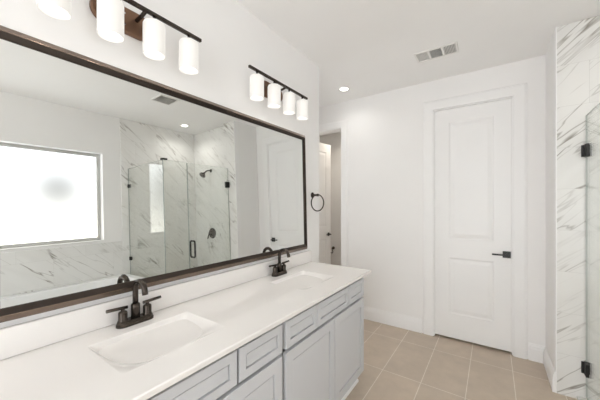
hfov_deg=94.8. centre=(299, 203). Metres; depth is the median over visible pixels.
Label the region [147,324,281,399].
vanity cabinet
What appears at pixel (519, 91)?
door frame
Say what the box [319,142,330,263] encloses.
door
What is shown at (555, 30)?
trim
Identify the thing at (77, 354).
countertop
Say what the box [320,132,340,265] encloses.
wall
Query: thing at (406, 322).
baseboard
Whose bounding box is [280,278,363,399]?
vanity cabinet
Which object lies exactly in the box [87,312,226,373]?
sink basin
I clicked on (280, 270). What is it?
bathroom faucet
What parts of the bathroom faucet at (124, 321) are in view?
lever, handle, plate, spout, handle, lever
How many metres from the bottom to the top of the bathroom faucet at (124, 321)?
0.199 m
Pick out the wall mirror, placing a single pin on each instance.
(111, 177)
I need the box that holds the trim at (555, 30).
[554,27,556,392]
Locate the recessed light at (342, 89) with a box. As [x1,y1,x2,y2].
[338,87,349,91]
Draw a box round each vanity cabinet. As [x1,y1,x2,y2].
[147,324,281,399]
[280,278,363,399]
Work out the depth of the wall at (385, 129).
3.15 m
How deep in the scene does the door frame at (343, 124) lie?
3.56 m
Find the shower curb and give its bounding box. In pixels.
[577,396,590,399]
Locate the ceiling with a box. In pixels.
[236,0,599,135]
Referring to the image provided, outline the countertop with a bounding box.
[0,250,370,399]
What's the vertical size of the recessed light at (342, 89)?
0.004 m
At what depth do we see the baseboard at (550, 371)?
2.21 m
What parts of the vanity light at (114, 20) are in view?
lamp shade, lamp shade, arm, lamp shade, lamp shade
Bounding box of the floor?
[345,319,576,399]
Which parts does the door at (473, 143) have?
lever, handle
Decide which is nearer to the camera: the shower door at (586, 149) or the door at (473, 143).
the shower door at (586, 149)
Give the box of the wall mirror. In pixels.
[0,25,306,322]
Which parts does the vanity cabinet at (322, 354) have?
drawer, cabinet door, drawer, cabinet door, shoe molding, drawer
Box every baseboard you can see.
[364,306,422,332]
[528,343,545,363]
[543,347,554,391]
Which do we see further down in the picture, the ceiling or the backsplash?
the backsplash
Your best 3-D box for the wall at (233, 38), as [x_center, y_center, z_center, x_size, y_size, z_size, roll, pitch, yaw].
[-1.579,0.045,1.339,1.378,2.740,4.190,0,0,35]
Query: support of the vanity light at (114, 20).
attached to the wall at (233, 38)
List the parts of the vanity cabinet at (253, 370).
drawer, cabinet door, drawer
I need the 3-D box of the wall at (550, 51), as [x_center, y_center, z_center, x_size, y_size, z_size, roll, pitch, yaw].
[2.670,0.045,1.939,1.389,2.740,0.513,0,0,35]
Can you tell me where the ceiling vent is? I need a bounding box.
[414,41,458,62]
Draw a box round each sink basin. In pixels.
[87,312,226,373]
[269,271,334,289]
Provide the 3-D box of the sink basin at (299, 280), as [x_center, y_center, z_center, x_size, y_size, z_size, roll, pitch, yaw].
[0.028,0.584,1.928,0.290,0.118,0.406,0,0,35]
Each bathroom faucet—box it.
[106,279,160,328]
[269,248,289,276]
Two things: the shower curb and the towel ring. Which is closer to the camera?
the shower curb
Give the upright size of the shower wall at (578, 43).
2.739 m
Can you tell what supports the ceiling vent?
in the ceiling
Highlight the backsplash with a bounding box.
[0,250,311,359]
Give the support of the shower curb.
on the floor
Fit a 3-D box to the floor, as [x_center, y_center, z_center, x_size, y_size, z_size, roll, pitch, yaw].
[0.337,1.465,1.423,4.625,0.100,6.720,0,0,35]
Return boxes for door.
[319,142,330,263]
[435,98,511,351]
[581,103,599,399]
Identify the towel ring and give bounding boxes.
[311,192,323,211]
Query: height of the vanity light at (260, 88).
0.212 m
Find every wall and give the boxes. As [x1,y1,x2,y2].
[0,0,318,327]
[319,55,545,358]
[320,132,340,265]
[546,32,553,367]
[557,15,599,399]
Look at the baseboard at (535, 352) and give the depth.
2.48 m
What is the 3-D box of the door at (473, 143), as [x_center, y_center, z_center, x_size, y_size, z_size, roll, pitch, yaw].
[1.714,0.200,2.773,0.658,2.387,0.095,0,0,35]
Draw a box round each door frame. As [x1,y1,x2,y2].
[319,120,347,266]
[423,83,526,358]
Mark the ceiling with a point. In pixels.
(367, 47)
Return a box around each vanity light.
[36,0,201,74]
[248,65,307,120]

